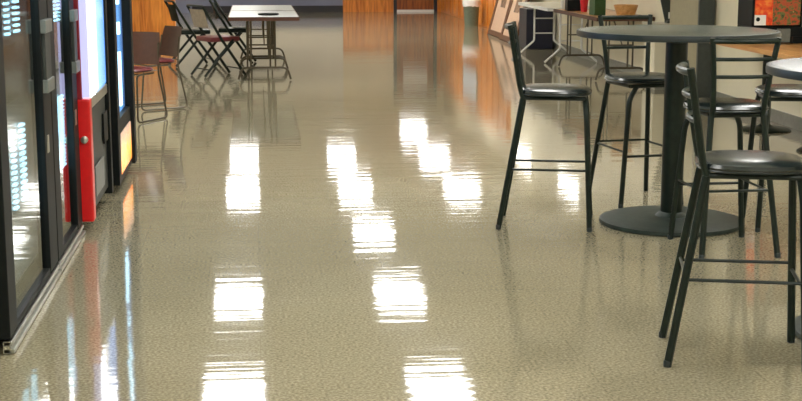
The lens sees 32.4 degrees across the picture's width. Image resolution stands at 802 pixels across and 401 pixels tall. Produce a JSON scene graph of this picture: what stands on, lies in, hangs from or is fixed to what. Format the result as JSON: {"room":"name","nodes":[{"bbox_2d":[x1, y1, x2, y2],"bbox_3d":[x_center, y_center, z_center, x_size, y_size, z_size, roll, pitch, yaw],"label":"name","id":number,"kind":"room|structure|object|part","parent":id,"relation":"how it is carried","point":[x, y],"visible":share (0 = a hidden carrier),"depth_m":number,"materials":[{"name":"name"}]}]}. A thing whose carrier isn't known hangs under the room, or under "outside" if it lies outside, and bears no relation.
{"room":"cafeteria","nodes":[
{"label":"cafeteria","id":0,"kind":"room"},
{"bbox_2d":[0,12,801,400],"bbox_3d":[-2.157,-1.145,15.148,10.880,0.100,38.500,-1,10,-6],"label":"floor","id":1,"kind":"structure","parent":0,"point":[328,231],"depth_m":7.14,"materials":[{"name":"tile"}]},
{"bbox_2d":[0,0,60,353],"bbox_3d":[-1.965,-0.498,5.780,0.824,2.000,1.340,-1,10,-6],"label":"cooler","id":2,"kind":"object","parent":1,"relation":"on","point":[29,271],"visible":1,"depth_m":6.30,"materials":[{"name":"black paint"}]},
{"bbox_3d":[-1.588,0.450,5.995,0.042,0.048,1.340,-1,10,-6],"label":"kick rail","id":3,"kind":"part","parent":2,"relation":"part of","materials":[{"name":"metal"}]},
{"bbox_3d":[-1.629,-0.663,6.343,0.018,0.320,0.170,-1,10,-6],"label":"handle","id":4,"kind":"part","parent":2,"relation":"part of","materials":[{"name":"grey plastic"}]},
{"bbox_2d":[46,0,84,272],"bbox_3d":[-2.087,-0.707,6.920,0.824,2.000,0.950,-1,10,-6],"label":"cooler","id":5,"kind":"object","parent":1,"relation":"on","point":[65,63],"visible":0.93,"depth_m":7.17,"materials":[{"name":"black paint"}]},
{"bbox_3d":[-1.726,-0.723,6.951,0.010,1.840,0.580,-1,10,-6],"label":"glass","id":6,"kind":"part","parent":5,"relation":"part of","materials":[{"name":"white"}]},
{"bbox_3d":[-1.710,0.242,7.134,0.042,0.048,0.950,-1,10,-6],"label":"kick rail","id":7,"kind":"part","parent":5,"relation":"part of","materials":[{"name":"metal"}]},
{"bbox_3d":[-1.734,-0.841,7.317,0.018,0.320,0.120,-1,10,-6],"label":"handle","id":8,"kind":"part","parent":5,"relation":"part of","materials":[{"name":"grey plastic"}]},
{"bbox_2d":[73,0,113,221],"bbox_3d":[-2.154,-0.810,7.899,0.847,1.850,1.005,-1,10,-6],"label":"vending machine","id":9,"kind":"object","parent":1,"relation":"on","point":[93,83],"visible":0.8,"depth_m":7.68,"materials":[{"name":"black paint"}]},
{"bbox_3d":[-1.742,-0.224,7.613,0.085,0.680,0.100,-1,10,-6],"label":"corner panel","id":10,"kind":"part","parent":9,"relation":"part of","materials":[{"name":"red paint"}]},
{"bbox_3d":[-1.784,-1.169,7.844,0.085,1.085,0.860,-1,10,-6],"label":"display panel","id":11,"kind":"part","parent":9,"relation":"part of","materials":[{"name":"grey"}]},
{"bbox_3d":[-1.792,-0.615,8.027,0.086,0.060,0.860,-1,10,-6],"label":"sill","id":12,"kind":"part","parent":9,"relation":"part of","materials":[{"name":"metal"}]},
{"bbox_3d":[-1.800,-0.300,8.083,0.070,0.580,0.860,-1,10,-6],"label":"panel","id":13,"kind":"part","parent":9,"relation":"part of","materials":[{"name":"grey plastic"}]},
{"bbox_2d":[106,0,136,185],"bbox_3d":[-2.264,-1.044,9.175,0.860,1.850,1.080,-1,10,-6],"label":"vending machine","id":14,"kind":"object","parent":1,"relation":"on","point":[119,12],"visible":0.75,"depth_m":9.30,"materials":[{"name":"black paint"}]},
{"bbox_3d":[-1.882,-0.362,9.341,0.048,0.260,0.760,-1,10,-6],"label":"picture panel","id":15,"kind":"part","parent":14,"relation":"part of","materials":[{"name":"yellow"}]},
{"bbox_2d":[133,32,167,123],"bbox_3d":[-2.468,-1.127,12.571,0.488,0.787,0.522,4,11,22],"label":"chair","id":16,"kind":"object","parent":1,"relation":"on","point":[146,45],"visible":0.48,"depth_m":12.68,"materials":[{"name":"brown plastic"}]},
{"bbox_2d":[134,66,152,72],"bbox_3d":[-2.471,-1.198,12.549,0.390,0.035,0.390,4,11,22],"label":"seat cushion","id":17,"kind":"object","parent":16,"relation":"on","point":[137,69],"depth_m":12.49,"materials":[{"name":"red fabric"}]},
{"bbox_3d":[-2.392,-1.406,12.712,0.430,0.290,0.115,4,11,22],"label":"backrest","id":18,"kind":"part","parent":16,"relation":"part of","materials":[{"name":"brown plastic"}]},
{"bbox_2d":[134,25,187,110],"bbox_3d":[-2.430,-1.309,13.560,0.522,0.787,0.488,-7,13,-35],"label":"chair","id":19,"kind":"object","parent":1,"relation":"on","point":[171,35],"visible":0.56,"depth_m":13.60,"materials":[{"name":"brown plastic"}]},
{"bbox_3d":[-2.562,-1.295,13.732,0.503,0.698,0.063,-7,13,-35],"label":"leg","id":20,"kind":"part","parent":19,"relation":"part of","materials":[{"name":"brown metal"}]},
{"bbox_2d":[159,57,174,62],"bbox_3d":[-2.437,-1.379,13.542,0.390,0.035,0.390,-7,13,-35],"label":"seat cushion","id":21,"kind":"object","parent":19,"relation":"on","point":[161,60],"depth_m":13.45,"materials":[{"name":"red fabric"}]},
{"bbox_3d":[-2.265,-1.575,13.633,0.115,0.290,0.430,-7,13,-35],"label":"backrest","id":22,"kind":"part","parent":19,"relation":"part of","materials":[{"name":"brown plastic"}]},
{"bbox_2d":[164,0,216,66],"bbox_3d":[-2.814,-2.236,18.399,0.607,0.878,0.466,-5,11,-24],"label":"folding chair","id":23,"kind":"object","parent":1,"relation":"on","point":[172,9],"visible":0.84,"depth_m":18.24,"materials":[{"name":"grey metal"}]},
{"bbox_3d":[-3.030,-2.486,18.255,0.090,0.220,0.400,-5,11,-24],"label":"backrest","id":24,"kind":"part","parent":23,"relation":"part of","materials":[{"name":"grey metal"}]},
{"bbox_3d":[-2.943,-2.059,18.585,0.415,0.463,0.034,-5,11,-24],"label":"leg","id":25,"kind":"part","parent":23,"relation":"part of","materials":[{"name":"grey metal"}]},
{"bbox_3d":[-2.788,-1.996,18.243,0.415,0.463,0.034,-5,11,-24],"label":"leg","id":26,"kind":"part","parent":23,"relation":"part of","materials":[{"name":"grey metal"}]},
{"bbox_3d":[-2.788,-2.255,18.407,0.400,0.060,0.400,-5,11,-24],"label":"seat","id":27,"kind":"part","parent":23,"relation":"part of","materials":[{"name":"grey metal"}]},
{"bbox_2d":[186,4,246,77],"bbox_3d":[-2.277,-1.974,16.968,0.607,0.878,0.466,-7,12,-33],"label":"folding chair","id":28,"kind":"object","parent":1,"relation":"on","point":[199,20],"visible":0.98,"depth_m":16.84,"materials":[{"name":"black metal"}]},
{"bbox_3d":[-2.511,-2.364,16.737,0.044,0.029,0.422,-7,12,-33],"label":"rail","id":29,"kind":"part","parent":28,"relation":"part of","materials":[{"name":"grey metal"}]},
{"bbox_3d":[-2.474,-2.218,16.789,0.090,0.220,0.400,-7,12,-33],"label":"backrest","id":30,"kind":"part","parent":28,"relation":"part of","materials":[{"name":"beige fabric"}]},
{"bbox_3d":[-2.430,-1.792,17.130,0.415,0.463,0.034,-7,12,-33],"label":"leg","id":31,"kind":"part","parent":28,"relation":"part of","materials":[{"name":"grey metal"}]},
{"bbox_3d":[-2.389,-2.003,17.147,0.590,0.870,0.041,-7,12,-33],"label":"leg","id":32,"kind":"part","parent":28,"relation":"part of","materials":[{"name":"grey metal"}]},
{"bbox_3d":[-2.254,-1.994,16.981,0.400,0.060,0.400,-7,12,-33],"label":"seat","id":33,"kind":"part","parent":28,"relation":"part of","materials":[{"name":"red fabric"}]},
{"bbox_3d":[-2.218,-1.736,16.820,0.415,0.463,0.034,-7,12,-33],"label":"leg","id":34,"kind":"part","parent":28,"relation":"part of","materials":[{"name":"grey metal"}]},
{"bbox_2d":[209,0,256,63],"bbox_3d":[-2.296,-2.311,18.807,0.607,0.878,0.466,0,10,0],"label":"folding chair","id":35,"kind":"object","parent":1,"relation":"on","point":[237,31],"visible":0.66,"depth_m":18.62,"materials":[{"name":"grey metal"}]},
{"bbox_3d":[-2.532,-2.578,18.758,0.090,0.220,0.400,0,10,0],"label":"backrest","id":36,"kind":"part","parent":35,"relation":"part of","materials":[{"name":"grey metal"}]},
{"bbox_3d":[-2.352,-2.072,18.657,0.415,0.463,0.034,0,10,0],"label":"leg","id":37,"kind":"part","parent":35,"relation":"part of","materials":[{"name":"grey metal"}]},
{"bbox_3d":[-2.267,-2.327,18.804,0.400,0.060,0.400,0,10,0],"label":"seat","id":38,"kind":"part","parent":35,"relation":"part of","materials":[{"name":"grey metal"}]},
{"bbox_2d":[230,5,293,62],"bbox_3d":[-1.889,-2.259,18.853,0.836,0.746,1.766,-1,10,-6],"label":"folding table","id":39,"kind":"object","parent":1,"relation":"on","point":[234,7],"visible":0.58,"depth_m":18.86,"materials":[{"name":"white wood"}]},
{"bbox_2d":[228,10,298,79],"bbox_3d":[-1.703,-1.942,17.121,0.836,0.746,1.766,-1,10,-6],"label":"folding table","id":40,"kind":"object","parent":1,"relation":"on","point":[284,15],"visible":0.96,"depth_m":16.40,"materials":[{"name":"grey laminate"}]},
{"bbox_2d":[258,13,278,14],"bbox_3d":[-1.609,-2.260,16.741,0.262,0.016,0.350,-1,10,-6],"label":"oval tray","id":41,"kind":"object","parent":40,"relation":"on","point":[258,13],"visible":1,"depth_m":16.74,"materials":[{"name":"black paint"}]},
{"bbox_2d":[397,10,433,11],"bbox_3d":[0.349,-4.699,34.154,0.920,0.050,0.170,-1,10,-6],"label":"trim","id":42,"kind":"structure","parent":1,"relation":"on","point":[397,10],"depth_m":34.07,"materials":[{"name":"white paint"}]},
{"bbox_2d":[462,0,480,26],"bbox_3d":[1.410,-3.777,27.674,0.369,0.569,0.364,-1,10,-6],"label":"trash can","id":43,"kind":"object","parent":1,"relation":"on","point":[471,7],"visible":1,"depth_m":27.55,"materials":[{"name":"grey plastic"}]},
{"bbox_2d":[487,0,510,37],"bbox_3d":[1.840,-3.534,24.570,0.361,1.216,1.450,-1,10,-6],"label":"picture frame","id":44,"kind":"object","parent":1,"relation":"on","point":[501,7],"visible":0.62,"depth_m":24.69,"materials":[{"name":"brown wood"}]},
{"bbox_2d":[500,0,506,7],"bbox_3d":[1.857,-3.629,24.540,0.106,0.387,0.435,-1,10,-6],"label":"picture","id":45,"kind":"object","parent":44,"relation":"attached to","point":[503,4],"depth_m":24.52},
{"bbox_2d":[499,0,529,41],"bbox_3d":[1.959,-3.238,23.119,0.387,1.158,1.380,-1,10,-6],"label":"picture frame","id":46,"kind":"object","parent":1,"relation":"on","point":[512,14],"visible":0.57,"depth_m":23.36,"materials":[{"name":"brown wood"}]},
{"bbox_2d":[514,0,521,12],"bbox_3d":[1.979,-3.329,23.090,0.115,0.368,0.414,-1,10,-6],"label":"picture","id":47,"kind":"object","parent":46,"relation":"attached to","point":[516,9],"depth_m":23.13},
{"bbox_2d":[519,7,552,48],"bbox_3d":[2.120,-2.712,21.709,0.420,0.620,0.600,-1,10,-6],"label":"crate","id":48,"kind":"object","parent":1,"relation":"on","point":[526,15],"visible":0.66,"depth_m":21.43,"materials":[{"name":"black plastic"}]},
{"bbox_2d":[496,21,591,231],"bbox_3d":[0.823,-0.429,7.789,0.536,1.140,0.431,1,10,8],"label":"bar stool","id":49,"kind":"object","parent":1,"relation":"on","point":[535,91],"visible":1,"depth_m":7.64,"materials":[{"name":"black metal"}]},
{"bbox_3d":[0.606,-0.976,7.720,0.058,0.027,0.349,1,10,8],"label":"rail","id":50,"kind":"part","parent":49,"relation":"part of","materials":[{"name":"grey metal"}]},
{"bbox_3d":[0.609,-0.204,7.688,0.166,0.732,0.031,-4,11,-19],"label":"leg","id":51,"kind":"part","parent":49,"relation":"part of","materials":[{"name":"grey metal"}]},
{"bbox_3d":[0.656,-0.264,8.016,0.166,0.732,0.031,7,13,35],"label":"leg","id":52,"kind":"part","parent":49,"relation":"part of","materials":[{"name":"grey metal"}]},
{"bbox_3d":[0.636,-0.761,7.603,0.115,0.419,0.036,-3,11,-18],"label":"post","id":53,"kind":"part","parent":49,"relation":"part of","materials":[{"name":"grey metal"}]},
{"bbox_3d":[0.677,-0.814,7.892,0.115,0.419,0.036,7,12,33],"label":"post","id":54,"kind":"part","parent":49,"relation":"part of","materials":[{"name":"grey metal"}]},
{"bbox_3d":[0.866,-0.588,7.754,0.354,0.024,0.302,1,10,8],"label":"seat frame","id":55,"kind":"part","parent":49,"relation":"part of","materials":[{"name":"grey metal"}]},
{"bbox_3d":[0.866,-0.626,7.747,0.412,0.048,0.412,1,10,8],"label":"seat","id":56,"kind":"part","parent":49,"relation":"part of","materials":[{"name":"black leather"}]},
{"bbox_3d":[1.028,-0.200,7.645,0.040,0.736,0.136,-3,11,-15],"label":"leg","id":57,"kind":"part","parent":49,"relation":"part of","materials":[{"name":"grey metal"}]},
{"bbox_3d":[1.070,-0.254,7.943,0.040,0.736,0.136,6,12,30],"label":"leg","id":58,"kind":"part","parent":49,"relation":"part of","materials":[{"name":"grey metal"}]},
{"bbox_2d":[518,2,596,62],"bbox_3d":[2.225,-2.427,19.779,0.758,0.750,2.116,-1,10,-6],"label":"folding table","id":59,"kind":"object","parent":1,"relation":"on","point":[546,6],"visible":0.8,"depth_m":19.52,"materials":[{"name":"beige laminate"}]},
{"bbox_2d":[553,9,654,79],"bbox_3d":[2.505,-1.986,17.360,0.696,0.746,2.366,-1,10,-6],"label":"folding table","id":60,"kind":"object","parent":1,"relation":"on","point":[585,15],"visible":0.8,"depth_m":17.11,"materials":[{"name":"light grey laminate"},{"name":"dark wood"},{"name":"bronze"}]},
{"bbox_2d":[560,0,564,8],"bbox_3d":[2.153,-2.600,18.309,0.080,0.120,0.080,-1,10,-6],"label":"cup","id":61,"kind":"object","parent":60,"relation":"on","point":[561,1],"visible":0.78,"depth_m":18.28,"materials":[{"name":"white paper"}]},
{"bbox_2d":[565,0,580,10],"bbox_3d":[2.235,-2.539,17.920,0.180,0.140,0.260,0,10,0],"label":"carton","id":62,"kind":"object","parent":60,"relation":"on","point":[570,5],"visible":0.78,"depth_m":17.79,"materials":[{"name":"black cardboard"}]},
{"bbox_2d":[580,0,588,11],"bbox_3d":[2.327,-2.478,17.532,0.110,0.160,0.110,-1,10,-6],"label":"cup","id":63,"kind":"object","parent":60,"relation":"on","point":[583,3],"visible":1,"depth_m":17.50,"materials":[{"name":"red plastic"}]},
{"bbox_2d":[589,0,605,14],"bbox_3d":[2.376,-2.345,16.693,0.140,0.200,0.200,-2,11,-12],"label":"carton","id":64,"kind":"object","parent":60,"relation":"on","point":[596,7],"visible":0.97,"depth_m":16.61,"materials":[{"name":"green cardboard"}]},
{"bbox_2d":[614,4,637,14],"bbox_3d":[2.652,-2.239,16.282,0.290,0.140,0.290,-1,10,-6],"label":"basket","id":65,"kind":"object","parent":60,"relation":"on","point":[620,9],"visible":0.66,"depth_m":16.18,"materials":[{"name":"beige wicker"}]},
{"bbox_2d":[591,14,683,207],"bbox_3d":[1.458,-0.568,8.549,0.431,1.140,0.536,-3,11,-15],"label":"bar stool","id":66,"kind":"object","parent":1,"relation":"on","point":[647,79],"visible":0.73,"depth_m":8.60,"materials":[{"name":"grey metal"}]},
{"bbox_3d":[1.246,-0.394,8.726,0.031,0.732,0.166,-9,14,-42],"label":"leg","id":67,"kind":"part","parent":66,"relation":"part of","materials":[{"name":"grey metal"}]},
{"bbox_3d":[1.271,-0.944,8.607,0.036,0.419,0.115,-9,14,-40],"label":"post","id":68,"kind":"part","parent":66,"relation":"part of","materials":[{"name":"grey metal"}]},
{"bbox_3d":[1.401,-1.148,8.659,0.349,0.027,0.058,-3,11,-15],"label":"rail","id":69,"kind":"part","parent":66,"relation":"part of","materials":[{"name":"grey metal"}]},
{"bbox_3d":[1.410,-0.961,8.660,0.301,0.019,0.041,-3,11,-15],"label":"rail","id":70,"kind":"part","parent":66,"relation":"part of","materials":[{"name":"grey metal"}]},
{"bbox_3d":[1.370,-0.325,8.330,0.136,0.736,0.040,-8,13,-37],"label":"leg","id":71,"kind":"part","parent":66,"relation":"part of","materials":[{"name":"grey metal"}]},
{"bbox_3d":[1.469,-0.758,8.473,0.412,0.048,0.412,-3,11,-15],"label":"seat","id":72,"kind":"part","parent":66,"relation":"part of","materials":[{"name":"black leather"}]},
{"bbox_3d":[1.469,-0.721,8.480,0.302,0.024,0.354,-3,11,-15],"label":"seat frame","id":73,"kind":"part","parent":66,"relation":"part of","materials":[{"name":"grey metal"}]},
{"bbox_3d":[1.571,-0.410,8.812,0.031,0.732,0.166,2,11,12],"label":"leg","id":74,"kind":"part","parent":66,"relation":"part of","materials":[{"name":"grey metal"}]},
{"bbox_3d":[1.558,-0.958,8.682,0.036,0.419,0.115,2,11,11],"label":"post","id":75,"kind":"part","parent":66,"relation":"part of","materials":[{"name":"grey metal"}]},
{"bbox_2d":[642,22,669,89],"bbox_3d":[2.904,-1.622,15.450,0.305,0.730,0.480,-1,10,-6],"label":"base cabinet","id":76,"kind":"object","parent":1,"relation":"on","point":[657,50],"visible":0.35,"depth_m":15.25,"materials":[{"name":"beige paint"}]},
{"bbox_2d":[660,0,669,22],"bbox_3d":[2.940,-2.171,15.242,0.224,0.420,0.120,-1,10,-6],"label":"holder","id":77,"kind":"object","parent":76,"relation":"on","point":[665,4],"visible":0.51,"depth_m":15.24,"materials":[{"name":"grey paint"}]},
{"bbox_2d":[576,25,780,236],"bbox_3d":[1.545,-0.412,7.808,1.122,1.101,1.122,-1,10,-6],"label":"bar table","id":78,"kind":"object","parent":1,"relation":"on","point":[650,220],"visible":0.86,"depth_m":7.74,"materials":[{"name":"black metal"}]},
{"bbox_2d":[667,37,781,258],"bbox_3d":[1.687,-0.298,7.147,0.431,1.114,0.536,-1,10,-7],"label":"bar stool","id":79,"kind":"object","parent":1,"relation":"on","point":[719,107],"visible":0.88,"depth_m":6.99,"materials":[{"name":"grey metal"}]},
{"bbox_3d":[1.507,-0.144,7.385,0.136,0.720,0.040,3,11,16],"label":"leg","id":80,"kind":"part","parent":79,"relation":"part of","materials":[{"name":"grey metal"}]},
{"bbox_3d":[1.543,-0.065,6.974,0.031,0.715,0.166,4,11,20],"label":"leg","id":81,"kind":"part","parent":79,"relation":"part of","materials":[{"name":"grey metal"}]},
{"bbox_3d":[1.560,-0.611,6.901,0.036,0.410,0.115,4,11,19],"label":"post","id":82,"kind":"part","parent":79,"relation":"part of","materials":[{"name":"grey metal"}]},
{"bbox_3d":[1.682,-0.463,7.159,0.302,0.023,0.354,-1,10,-7],"label":"seat frame","id":83,"kind":"part","parent":79,"relation":"part of","materials":[{"name":"grey metal"}]},
{"bbox_3d":[1.682,-0.499,7.153,0.412,0.047,0.412,-1,10,-7],"label":"seat","id":84,"kind":"part","parent":79,"relation":"part of","materials":[{"name":"black leather"}]},
{"bbox_3d":[1.811,-0.151,7.422,0.136,0.720,0.040,-6,12,-29],"label":"leg","id":85,"kind":"part","parent":79,"relation":"part of","materials":[{"name":"grey metal"}]},
{"bbox_3d":[1.710,-0.618,6.901,0.301,0.018,0.041,-1,10,-7],"label":"rail","id":86,"kind":"part","parent":79,"relation":"part of","materials":[{"name":"grey metal"}]},
{"bbox_3d":[1.712,-0.703,6.869,0.321,0.018,0.045,-1,10,-7],"label":"rail","id":87,"kind":"part","parent":79,"relation":"part of","materials":[{"name":"grey metal"}]},
{"bbox_3d":[1.714,-0.789,6.835,0.349,0.026,0.058,-1,10,-7],"label":"rail","id":88,"kind":"part","parent":79,"relation":"part of","materials":[{"name":"grey metal"}]},
{"bbox_3d":[1.878,-0.072,7.015,0.031,0.715,0.166,-7,13,-34],"label":"leg","id":89,"kind":"part","parent":79,"relation":"part of","materials":[{"name":"grey metal"}]},
{"bbox_3d":[1.855,-0.618,6.937,0.036,0.410,0.115,-7,12,-32],"label":"post","id":90,"kind":"part","parent":79,"relation":"part of","materials":[{"name":"grey metal"}]},
{"bbox_2d":[659,60,801,371],"bbox_3d":[1.280,0.044,5.252,0.536,1.123,0.431,1,10,8],"label":"bar stool","id":91,"kind":"object","parent":1,"relation":"on","point":[726,164],"visible":1,"depth_m":5.14,"materials":[{"name":"grey metal"}]},
{"bbox_3d":[1.112,0.206,5.478,0.166,0.721,0.031,7,13,35],"label":"leg","id":92,"kind":"part","parent":91,"relation":"part of","materials":[{"name":"grey metal"}]},
{"bbox_3d":[1.062,-0.496,5.184,0.058,0.026,0.349,1,10,8],"label":"rail","id":93,"kind":"part","parent":91,"relation":"part of","materials":[{"name":"grey metal"}]},
{"bbox_3d":[1.080,-0.405,5.198,0.045,0.018,0.321,1,10,8],"label":"rail","id":94,"kind":"part","parent":91,"relation":"part of","materials":[{"name":"grey metal"}]},
{"bbox_3d":[1.066,0.266,5.150,0.166,0.721,0.031,-4,11,-19],"label":"leg","id":95,"kind":"part","parent":91,"relation":"part of","materials":[{"name":"grey metal"}]},
{"bbox_3d":[1.096,-0.316,5.212,0.041,0.018,0.301,1,10,8],"label":"rail","id":96,"kind":"part","parent":91,"relation":"part of","materials":[{"name":"grey metal"}]},
{"bbox_3d":[1.133,-0.336,5.356,0.115,0.413,0.036,7,12,33],"label":"post","id":97,"kind":"part","parent":91,"relation":"part of","materials":[{"name":"grey metal"}]},
{"bbox_3d":[1.092,-0.283,5.066,0.115,0.413,0.036,-3,11,-18],"label":"post","id":98,"kind":"part","parent":91,"relation":"part of","materials":[{"name":"grey metal"}]},
{"bbox_3d":[1.322,-0.150,5.210,0.412,0.047,0.412,1,10,8],"label":"seat","id":99,"kind":"part","parent":91,"relation":"part of","materials":[{"name":"black leather"}]},
{"bbox_3d":[1.322,-0.113,5.217,0.354,0.023,0.302,1,10,8],"label":"seat frame","id":100,"kind":"part","parent":91,"relation":"part of","materials":[{"name":"grey metal"}]},
{"bbox_3d":[1.526,0.215,5.405,0.040,0.725,0.136,6,12,30],"label":"leg","id":101,"kind":"part","parent":91,"relation":"part of","materials":[{"name":"grey metal"}]},
{"bbox_3d":[1.484,0.270,5.107,0.040,0.725,0.136,-3,11,-15],"label":"leg","id":102,"kind":"part","parent":91,"relation":"part of","materials":[{"name":"grey metal"}]},
{"bbox_2d":[716,42,801,152],"bbox_3d":[3.157,-0.905,11.467,0.616,0.752,2.912,-1,10,-6],"label":"pedestal table","id":103,"kind":"object","parent":1,"relation":"on","point":[787,50],"visible":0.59,"depth_m":11.51,"materials":[{"name":"orange wood"}]},
{"bbox_2d":[737,0,801,42],"bbox_3d":[3.175,-1.748,11.817,0.460,0.780,0.420,-1,10,-6],"label":"display cabinet","id":104,"kind":"object","parent":103,"relation":"on","point":[785,16],"visible":0.72,"depth_m":11.68,"materials":[{"name":"black paint"}]},
{"bbox_3d":[3.068,-1.763,11.637,0.150,0.565,0.025,-1,10,-6],"label":"picture panel","id":105,"kind":"part","parent":104,"relation":"part of","materials":[{"name":"orange paper"}]},
{"bbox_3d":[3.238,-1.398,11.689,0.115,0.113,0.030,-1,10,-6],"label":"coin slot plate","id":106,"kind":"part","parent":104,"relation":"part of","materials":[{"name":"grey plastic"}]},
{"bbox_3d":[3.262,-1.767,11.656,0.240,0.565,0.028,-1,10,-6],"label":"picture panel","id":107,"kind":"part","parent":104,"relation":"part of","materials":[{"name":"orange paper"}]},
{"bbox_2d":[744,84,801,231],"bbox_3d":[2.237,-0.420,7.742,0.536,1.140,0.431,0,10,2],"label":"bar stool","id":108,"kind":"object","parent":1,"relation":"on","point":[778,92],"visible":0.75,"depth_m":7.63,"materials":[{"name":"grey metal"}]},
{"bbox_3d":[2.015,-0.253,7.936,0.040,0.736,0.136,-4,11,-20],"label":"leg","id":109,"kind":"part","parent":108,"relation":"part of","materials":[{"name":"grey metal"}]},
{"bbox_3d":[2.005,-0.198,7.635,0.040,0.736,0.136,5,11,24],"label":"leg","id":110,"kind":"part","parent":108,"relation":"part of","materials":[{"name":"grey metal"}]},
{"bbox_3d":[2.195,-0.618,7.707,0.412,0.048,0.412,0,10,2],"label":"seat","id":111,"kind":"part","parent":108,"relation":"part of","materials":[{"name":"black leather"}]},
{"bbox_3d":[2.195,-0.581,7.714,0.354,0.024,0.302,0,10,2],"label":"seat frame","id":112,"kind":"part","parent":108,"relation":"part of","materials":[{"name":"grey metal"}]},
{"bbox_2d":[765,58,801,338],"bbox_3d":[2.005,0.014,5.492,1.122,1.095,1.122,-1,10,-6],"label":"bar table","id":113,"kind":"object","parent":1,"relation":"on","point":[791,68],"visible":0.91,"depth_m":5.41,"materials":[{"name":"grey laminate"}]},
{"bbox_2d":[530,0,801,117],"bbox_3d":[3.154,-2.574,15.457,0.200,2.600,38.500,-1,10,-6],"label":"wall","id":114,"kind":"structure","parent":0,"point":[726,14],"depth_m":13.93,"materials":[{"name":"beige paint"}]},
{"bbox_2d":[441,0,495,27],"bbox_3d":[1.501,-4.792,29.522,0.100,1.900,9.160,-1,10,-6],"label":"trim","id":115,"kind":"structure","parent":114,"relation":"attached to","point":[455,8],"depth_m":28.36,"materials":[{"name":"orange wood"}]},
{"bbox_2d":[552,41,801,130],"bbox_3d":[3.544,-0.495,11.013,0.020,0.110,28.980,-1,10,-6],"label":"baseboard","id":116,"kind":"structure","parent":114,"relation":"attached to","point":[792,121],"depth_m":13.92,"materials":[{"name":"grey plastic"}]},
{"bbox_2d":[696,0,715,97],"bbox_3d":[3.109,-2.303,13.973,0.165,2.600,0.050,-1,10,-6],"label":"trim","id":117,"kind":"structure","parent":114,"relation":"attached to","point":[706,8],"depth_m":14.10,"materials":[{"name":"grey paint"}]},
{"bbox_2d":[670,0,715,73],"bbox_3d":[3.068,-2.394,14.473,0.180,2.600,0.970,-1,10,-6],"label":"wall pier","id":118,"kind":"object","parent":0,"point":[682,12],"depth_m":14.40,"materials":[{"name":"beige paint"}]},
{"bbox_3d":[-0.190,-6.446,33.838,2.510,1.600,0.150,-1,10,-6],"label":"wall","id":119,"kind":"structure","parent":0,"visible":0},
{"bbox_2d":[343,0,440,11],"bbox_3d":[-0.188,-5.606,33.971,2.510,1.900,0.190,-1,10,-6],"label":"trim","id":120,"kind":"structure","parent":119,"relation":"attached to","point":[348,5],"depth_m":33.98,"materials":[{"name":"orange wood"}]},
{"bbox_2d":[397,0,433,9],"bbox_3d":[0.351,-5.689,33.952,0.920,1.970,0.110,-1,10,-6],"label":"door","id":121,"kind":"structure","parent":119,"relation":"in","point":[401,4],"depth_m":34.12,"materials":[{"name":"red wood"}]},
{"bbox_2d":[394,0,436,11],"bbox_3d":[0.345,-5.703,34.000,1.080,2.080,0.210,-1,10,-6],"label":"trim","id":122,"kind":"structure","parent":119,"relation":"attached to","point":[395,1],"depth_m":34.06,"materials":[{"name":"black plastic"}]},
{"bbox_3d":[-6.359,-4.854,24.446,4.580,1.350,0.300,-1,10,-6],"label":"wall","id":123,"kind":"structure","parent":0,"visible":0},
{"bbox_2d":[132,0,175,34],"bbox_3d":[-6.358,-3.574,24.670,4.580,1.250,0.320,-1,10,-6],"label":"trim","id":124,"kind":"structure","parent":123,"relation":"attached to","point":[147,15],"depth_m":24.78,"materials":[{"name":"orange wood"}]},
{"bbox_3d":[-5.500,-6.060,33.339,8.170,2.180,0.150,-1,10,-6],"label":"wall","id":125,"kind":"structure","parent":0,"visible":0},
{"bbox_2d":[175,0,342,12],"bbox_3d":[-5.500,-4.780,33.568,8.170,0.420,0.160,-1,10,-6],"label":"trim","id":126,"kind":"structure","parent":125,"relation":"attached to","point":[181,4],"depth_m":33.69,"materials":[{"name":"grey paint"}]},
{"bbox_2d":[192,5,342,12],"bbox_3d":[-3.253,-4.679,33.740,3.670,0.160,0.030,-1,10,-6],"label":"baseboard","id":127,"kind":"structure","parent":125,"relation":"attached to","point":[226,9],"depth_m":33.83,"materials":[{"name":"black plastic"}]}
]}

